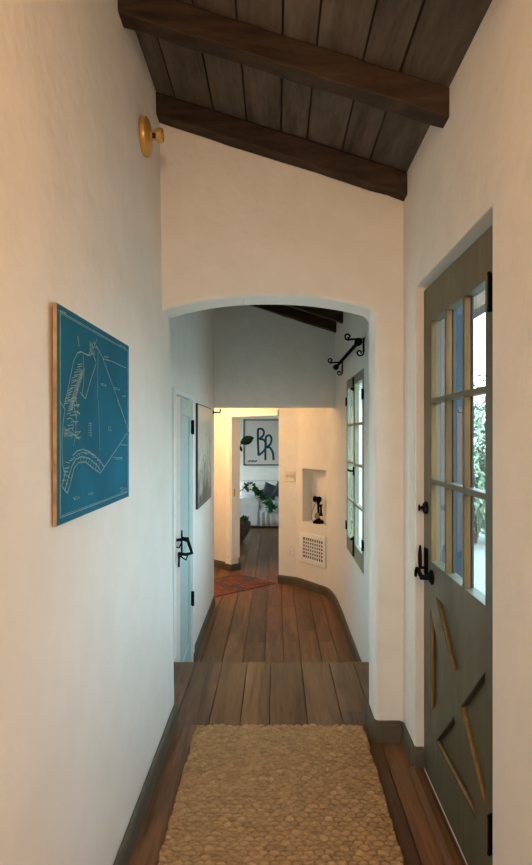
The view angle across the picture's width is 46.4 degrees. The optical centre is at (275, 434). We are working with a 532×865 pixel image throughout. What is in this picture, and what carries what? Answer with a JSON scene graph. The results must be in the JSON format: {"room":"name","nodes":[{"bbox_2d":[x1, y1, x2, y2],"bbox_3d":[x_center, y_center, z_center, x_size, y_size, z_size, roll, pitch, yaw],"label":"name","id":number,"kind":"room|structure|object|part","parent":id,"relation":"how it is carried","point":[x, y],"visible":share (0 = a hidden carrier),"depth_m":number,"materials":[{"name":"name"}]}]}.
{"room":"traditional dwelling","nodes":[
{"label":"traditional dwelling","id":0,"kind":"room"},
{"bbox_2d":[0,0,173,864],"bbox_3d":[-0.603,-0.100,0.050,0.195,3.060,6.100,0,0,0],"label":"wall","id":1,"kind":"structure","parent":0,"point":[87,655],"depth_m":1.62,"materials":[{"name":"white paint"}]},
{"bbox_2d":[53,302,129,526],"bbox_3d":[-0.512,-0.048,1.794,0.011,0.521,0.711,0,0,0],"label":"picture","id":2,"kind":"object","parent":1,"relation":"attached to","point":[91,433],"visible":1,"depth_m":1.67,"materials":[{"name":"blue paper"}]},
{"bbox_2d":[113,701,177,864],"bbox_3d":[-0.497,1.380,0.072,0.013,0.100,6.045,0,0,0],"label":"baseboard","id":3,"kind":"structure","parent":1,"relation":"attached to","point":[123,857],"depth_m":2.35,"materials":[{"name":"grey paint"}]},
{"bbox_2d":[138,115,163,157],"bbox_3d":[-0.498,-1.202,2.500,0.085,0.154,0.154,0,0,0],"label":"wall light base","id":4,"kind":"object","parent":1,"relation":"attached to","point":[147,135],"visible":1,"depth_m":2.47,"materials":[{"name":"gold metal"}]},
{"bbox_2d":[150,127,163,142],"bbox_3d":[-0.479,-1.208,2.500,0.048,0.058,0.058,0,0,0],"label":"socket","id":5,"kind":"object","parent":4,"relation":"attached to","point":[157,135],"depth_m":2.48,"materials":[{"name":"gold metal"}]},
{"bbox_2d":[169,308,213,642],"bbox_3d":[-0.738,0.080,4.824,0.165,3.420,3.471,0,0,0],"label":"wall","id":6,"kind":"structure","parent":0,"point":[191,335],"depth_m":5.31,"materials":[{"name":"white paint"}]},
{"bbox_2d":[172,388,194,661],"bbox_3d":[-0.649,0.745,4.410,0.012,2.090,0.980,0,0,0],"label":"trim","id":7,"kind":"structure","parent":6,"relation":"attached to","point":[175,391],"depth_m":4.09,"materials":[{"name":"white paint"}]},
{"bbox_2d":[174,396,193,661],"bbox_3d":[-0.618,0.761,4.391,0.149,2.033,0.878,0,0,0],"label":"door","id":8,"kind":"structure","parent":6,"relation":"in","point":[184,424],"depth_m":4.27,"materials":[{"name":"teal paint"}]},
{"bbox_3d":[-0.611,0.737,4.035,0.109,0.213,0.152,0,0,31],"label":"handle","id":9,"kind":"part","parent":8,"relation":"part of","materials":[{"name":"black metal"}]},
{"bbox_3d":[-0.658,0.712,4.394,0.018,1.713,0.521,0,0,-2],"label":"panel","id":10,"kind":"part","parent":8,"relation":"part of","materials":[{"name":"teal paint"}]},
{"bbox_2d":[196,403,210,509],"bbox_3d":[-0.645,0.174,5.575,0.020,0.868,1.050,0,0,0],"label":"framed print","id":11,"kind":"object","parent":6,"relation":"attached to","point":[203,413],"visible":1,"depth_m":5.43},
{"bbox_2d":[193,595,214,661],"bbox_3d":[-1.121,1.740,5.703,0.959,0.100,1.746,0,0,0],"label":"baseboard","id":12,"kind":"structure","parent":6,"relation":"attached to","point":[212,605],"depth_m":5.50,"materials":[{"name":"grey paint"}]},
{"bbox_2d":[214,559,224,569],"bbox_3d":[-1.075,1.740,8.673,0.013,0.100,1.210,0,0,-43],"label":"baseboard","id":13,"kind":"structure","parent":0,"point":[218,564],"depth_m":8.33,"materials":[{"name":"grey paint"}]},
{"bbox_2d":[214,408,278,563],"bbox_3d":[-0.798,0.360,8.483,0.130,2.860,2.566,0,0,-43],"label":"wall","id":14,"kind":"structure","parent":0,"point":[219,418],"depth_m":8.33,"materials":[{"name":"white paint"}]},
{"bbox_2d":[225,412,239,564],"bbox_3d":[-0.573,0.743,8.230,0.162,2.095,0.117,0,0,-43],"label":"trim","id":15,"kind":"structure","parent":14,"relation":"attached to","point":[232,423],"depth_m":8.19,"materials":[{"name":"white paint"}]},
{"bbox_2d":[225,563,240,570],"bbox_3d":[-0.573,1.745,8.229,0.168,0.090,0.124,0,0,-43],"label":"baseboard","id":16,"kind":"structure","parent":14,"relation":"attached to","point":[233,567],"depth_m":8.18,"materials":[{"name":"grey paint"}]},
{"bbox_2d":[230,410,277,416],"bbox_3d":[-0.288,-0.270,7.831,0.014,0.070,0.913,0,0,-43],"label":"trim","id":17,"kind":"structure","parent":14,"relation":"attached to","point":[262,412],"depth_m":7.80,"materials":[{"name":"white paint"}]},
{"bbox_2d":[240,416,278,481],"bbox_3d":[-0.800,0.335,13.000,4.000,2.910,0.200,0,0,0],"label":"wall","id":18,"kind":"structure","parent":0,"point":[247,472],"depth_m":12.90,"materials":[{"name":"white paint"}]},
{"bbox_2d":[243,419,278,464],"bbox_3d":[-0.200,0.154,12.874,0.950,0.952,0.049,0,0,0],"label":"poster","id":19,"kind":"object","parent":18,"relation":"attached to","point":[264,448],"visible":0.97,"depth_m":12.87,"materials":[{"name":"white paper"}]},
{"bbox_2d":[214,305,334,407],"bbox_3d":[0.085,-0.991,6.630,1.830,1.398,0.160,0,0,0],"label":"wall header","id":20,"kind":"structure","parent":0,"point":[263,358],"depth_m":6.55,"materials":[{"name":"white paint"}]},
{"bbox_2d":[195,526,354,664],"bbox_3d":[-0.850,1.890,8.553,3.900,0.200,9.294,0,0,0],"label":"floor","id":21,"kind":"structure","parent":0,"point":[277,622],"depth_m":5.98,"materials":[{"name":"brown wood"}]},
{"bbox_2d":[214,574,275,596],"bbox_3d":[-0.732,1.786,7.264,1.350,0.007,0.700,0,0,-43],"label":"rug","id":22,"kind":"object","parent":21,"relation":"on","point":[225,585],"visible":0.49,"depth_m":7.44,"materials":[{"name":"red fabric"}]},
{"bbox_2d":[240,436,277,542],"bbox_3d":[-0.486,0.901,10.852,0.582,1.779,1.541,0,0,20],"label":"potted plant","id":23,"kind":"object","parent":21,"relation":"on","point":[245,525],"visible":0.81,"depth_m":11.24,"materials":[{"name":"green plant"}]},
{"bbox_3d":[-0.660,1.617,10.350,0.480,0.345,0.480,0,0,0],"label":"planter","id":24,"kind":"part","parent":23,"relation":"part of","materials":[{"name":"brown ceramic"}]},
{"bbox_2d":[240,480,278,525],"bbox_3d":[0.075,1.345,12.375,1.710,0.830,0.891,0,0,0],"label":"sofa","id":25,"kind":"object","parent":21,"relation":"on","point":[251,506],"visible":0.34,"depth_m":11.96,"materials":[{"name":"white fabric"}]},
{"bbox_3d":[-0.550,1.465,12.325,0.460,0.550,0.790,0,0,0],"label":"arm","id":26,"kind":"part","parent":25,"relation":"part of"},
{"bbox_3d":[0.075,1.260,12.660,1.630,0.660,0.320,0,0,0],"label":"backrest","id":27,"kind":"part","parent":25,"relation":"part of","materials":[{"name":"white fabric"}]},
{"bbox_2d":[263,482,275,499],"bbox_3d":[-0.120,1.120,12.360,0.385,0.380,0.140,0,0,0],"label":"cushion","id":28,"kind":"object","parent":25,"relation":"on","point":[268,488],"visible":0.59,"depth_m":12.31,"materials":[{"name":"grey fabric"}]},
{"bbox_2d":[260,499,278,507],"bbox_3d":[0.155,1.365,12.270,0.930,0.130,0.560,0,0,0],"label":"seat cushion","id":29,"kind":"object","parent":25,"relation":"on","point":[263,505],"depth_m":11.99,"materials":[{"name":"white fabric"}]},
{"bbox_2d":[265,500,275,512],"bbox_3d":[-0.105,1.380,12.016,0.208,0.228,0.222,0,0,0],"label":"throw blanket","id":30,"kind":"object","parent":25,"relation":"on","point":[273,501],"visible":0.32,"depth_m":11.92,"materials":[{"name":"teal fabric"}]},
{"bbox_2d":[272,481,278,496],"bbox_3d":[0.130,1.110,12.220,0.450,0.418,0.148,0,0,0],"label":"cushion","id":31,"kind":"object","parent":25,"relation":"on","point":[275,492],"visible":0.27,"depth_m":12.17,"materials":[{"name":"grey fabric"}]},
{"bbox_2d":[160,123,402,721],"bbox_3d":[0.100,-0.079,2.995,1.400,3.019,0.210,0,0,0],"label":"wall","id":32,"kind":"structure","parent":0,"point":[237,225],"depth_m":2.89,"materials":[{"name":"white paint"}]},
{"bbox_2d":[129,662,444,864],"bbox_3d":[-0.007,1.610,0.453,1.295,0.360,6.906,0,0,0],"label":"floor","id":33,"kind":"structure","parent":0,"point":[205,693],"depth_m":3.18,"materials":[{"name":"brown wood"}]},
{"bbox_2d":[157,723,403,864],"bbox_3d":[0.017,1.415,1.684,0.831,0.030,2.668,0,0,0],"label":"jute rug","id":34,"kind":"object","parent":33,"relation":"on","point":[252,794],"visible":1,"depth_m":2.38,"materials":[{"name":"beige wicker"}]},
{"bbox_2d":[135,0,491,310],"bbox_3d":[0.000,-1.443,1.810,1.660,0.649,9.620,0,0,0],"label":"ceiling","id":35,"kind":"structure","parent":0,"point":[427,40],"depth_m":2.40,"materials":[{"name":"brown wood"}]},
{"bbox_2d":[156,92,406,201],"bbox_3d":[0.025,-1.320,2.845,1.150,0.470,0.087,0,0,0],"label":"ceiling beam","id":36,"kind":"structure","parent":35,"relation":"attached to","point":[201,121],"depth_m":2.81,"materials":[{"name":"brown wood"}]},
{"bbox_2d":[118,0,448,127],"bbox_3d":[0.025,-1.322,2.166,1.150,0.466,0.088,0,0,0],"label":"ceiling beam","id":37,"kind":"structure","parent":35,"relation":"attached to","point":[172,21],"depth_m":2.13,"materials":[{"name":"brown wood"}]},
{"bbox_2d":[249,305,336,332],"bbox_3d":[-0.007,-1.331,6.502,1.305,0.520,0.091,0,0,0],"label":"ceiling beam","id":38,"kind":"structure","parent":35,"relation":"attached to","point":[285,311],"depth_m":6.46,"materials":[{"name":"brown wood"}]},
{"bbox_2d":[286,305,342,323],"bbox_3d":[-0.007,-1.330,5.938,1.305,0.520,0.083,0,0,0],"label":"ceiling beam","id":39,"kind":"structure","parent":35,"relation":"attached to","point":[334,315],"depth_m":5.90,"materials":[{"name":"brown wood"}]},
{"bbox_2d":[279,312,368,661],"bbox_3d":[0.517,0.280,5.425,0.967,3.020,4.670,0,0,0],"label":"wall","id":40,"kind":"structure","parent":0,"point":[312,441],"depth_m":6.79,"materials":[{"name":"white paint"}]},
{"bbox_2d":[285,471,294,481],"bbox_3d":[0.164,0.495,7.415,0.135,0.120,0.024,0,0,31],"label":"light switch","id":41,"kind":"object","parent":40,"relation":"attached to","point":[289,475],"visible":1,"depth_m":7.41,"materials":[{"name":"white plastic"}]},
{"bbox_2d":[288,544,293,553],"bbox_3d":[0.176,1.365,7.415,0.075,0.120,0.012,0,0,31],"label":"wall outlet","id":42,"kind":"object","parent":40,"relation":"attached to","point":[290,546],"visible":1,"depth_m":7.41,"materials":[{"name":"white paint"}]},
{"bbox_2d":[300,532,325,567],"bbox_3d":[0.421,1.312,7.106,0.014,0.347,0.496,0,0,-32],"label":"air vent","id":43,"kind":"object","parent":40,"relation":"in","point":[312,547],"visible":1,"depth_m":7.09,"materials":[{"name":"white metal"}]},
{"bbox_2d":[311,496,323,523],"bbox_3d":[0.482,0.856,7.156,0.139,0.318,0.184,0,0,0],"label":"telephone","id":44,"kind":"object","parent":40,"relation":"on","point":[316,499],"visible":1,"depth_m":7.10,"materials":[{"name":"black metal"}]},
{"bbox_3d":[0.488,0.845,7.130,0.044,0.240,0.044,0,0,0],"label":"stem","id":45,"kind":"part","parent":44,"relation":"part of","materials":[{"name":"black metal"}]},
{"bbox_2d":[278,575,361,661],"bbox_3d":[0.545,1.740,5.745,0.449,0.100,3.631,0,0,-10],"label":"baseboard","id":46,"kind":"structure","parent":40,"relation":"attached to","point":[282,579],"depth_m":6.84,"materials":[{"name":"grey paint"}]},
{"bbox_2d":[328,333,364,375],"bbox_3d":[0.566,-0.651,5.200,0.147,0.169,1.696,0,0,0],"label":"curtain rod","id":47,"kind":"object","parent":40,"relation":"attached to","point":[358,341],"visible":1,"depth_m":4.52,"materials":[{"name":"black metal"}]},
{"bbox_3d":[0.582,-0.658,5.200,0.028,0.028,1.560,0,0,0],"label":"rod","id":48,"kind":"part","parent":47,"relation":"part of","materials":[{"name":"black metal"}]},
{"bbox_2d":[345,368,363,573],"bbox_3d":[0.656,0.265,5.070,0.128,1.510,1.140,0,0,0],"label":"window","id":49,"kind":"structure","parent":40,"relation":"in","point":[352,399],"depth_m":5.04,"materials":[{"name":"green paint"}]},
{"bbox_3d":[0.656,0.237,5.330,0.003,1.309,0.434,0,0,0],"label":"pane","id":50,"kind":"part","parent":49,"relation":"part of","materials":[{"name":"clear glass"}]},
{"bbox_2d":[403,0,531,864],"bbox_3d":[0.697,0.110,-0.050,0.206,2.640,5.900,0,0,0],"label":"wall","id":51,"kind":"structure","parent":0,"point":[471,174],"depth_m":1.65,"materials":[{"name":"white paint"}]},
{"bbox_2d":[366,701,423,768],"bbox_3d":[0.535,1.380,2.863,0.112,0.100,0.493,0,0,-27],"label":"baseboard","id":52,"kind":"object","parent":51,"relation":"attached to","point":[381,731],"visible":0.95,"depth_m":2.88,"materials":[{"name":"grey paint"}]},
{"bbox_2d":[408,766,465,864],"bbox_3d":[0.681,1.419,2.174,0.239,0.021,0.932,0,0,0],"label":"threshold","id":53,"kind":"object","parent":51,"relation":"attached to","point":[450,852],"depth_m":2.28,"materials":[{"name":"brown wood"}]},
{"bbox_2d":[414,224,492,864],"bbox_3d":[0.625,0.401,2.196,0.093,2.031,0.903,0,0,0],"label":"door","id":54,"kind":"structure","parent":51,"relation":"in","point":[458,617],"depth_m":2.14,"materials":[{"name":"green paint"}]},
{"bbox_3d":[0.616,0.522,2.600,0.033,0.125,0.050,0,0,0],"label":"latch plate","id":55,"kind":"part","parent":54,"relation":"part of","materials":[{"name":"black metal"}]},
{"bbox_3d":[0.606,0.575,2.550,0.053,0.060,0.151,0,0,0],"label":"handle","id":56,"kind":"part","parent":54,"relation":"part of","materials":[{"name":"black metal"}]},
{"bbox_2d":[440,318,444,563],"bbox_3d":[0.696,0.401,2.626,0.040,2.031,0.008,0,0,0],"label":"trim","id":57,"kind":"structure","parent":54,"relation":"attached to","point":[442,322],"depth_m":2.62,"materials":[{"name":"grey paint"}]},
{"bbox_2d":[455,305,462,577],"bbox_3d":[0.738,0.393,2.178,0.124,2.046,0.943,0,0,0],"label":"trim","id":58,"kind":"structure","parent":54,"relation":"attached to","point":[459,312],"depth_m":2.63,"materials":[{"name":"blue glass"}]},
{"bbox_3d":[0.657,0.927,2.206,0.010,0.595,0.668,0,0,0],"label":"panel","id":59,"kind":"part","parent":54,"relation":"part of","materials":[{"name":"green paint"}]},
{"bbox_2d":[474,462,484,594],"bbox_3d":[15.400,1.725,14.000,29.200,0.310,52.000,0,0,0],"label":"floor","id":60,"kind":"structure","parent":0,"point":[479,547],"depth_m":7.63,"materials":[{"name":"white"}]},
{"bbox_2d":[474,451,484,542],"bbox_3d":[2.891,0.928,9.067,1.440,1.448,1.391,0,0,0],"label":"shrub","id":61,"kind":"object","parent":60,"relation":"on","point":[479,520],"visible":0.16,"depth_m":8.78,"materials":[{"name":"green plant"}]},
{"bbox_3d":[2.949,1.045,9.023,0.590,1.055,0.643,0,0,0],"label":"stem","id":62,"kind":"part","parent":61,"relation":"part of","materials":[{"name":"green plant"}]},
{"bbox_2d":[474,400,484,515],"bbox_3d":[4.064,0.554,12.239,3.245,2.492,2.970,0,0,39],"label":"shrub","id":63,"kind":"object","parent":60,"relation":"on","point":[480,431],"visible":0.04,"depth_m":11.86,"materials":[{"name":"green plant"}]},
{"bbox_3d":[4.223,0.641,12.227,1.484,1.858,1.042,0,0,0],"label":"stem","id":64,"kind":"part","parent":63,"relation":"part of","materials":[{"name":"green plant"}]},
{"bbox_2d":[474,368,484,474],"bbox_3d":[5.493,0.052,15.136,3.440,3.725,3.524,0,0,0],"label":"shrub","id":65,"kind":"object","parent":60,"relation":"on","point":[477,407],"visible":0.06,"depth_m":15.39,"materials":[{"name":"green plant"}]},
{"bbox_2d":[474,290,484,318],"bbox_3d":[1.870,0.110,6.000,0.140,2.919,6.000,0,0,0],"label":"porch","id":66,"kind":"object","parent":60,"relation":"on","point":[479,300],"visible":0.03,"depth_m":5.54,"materials":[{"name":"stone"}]}
]}

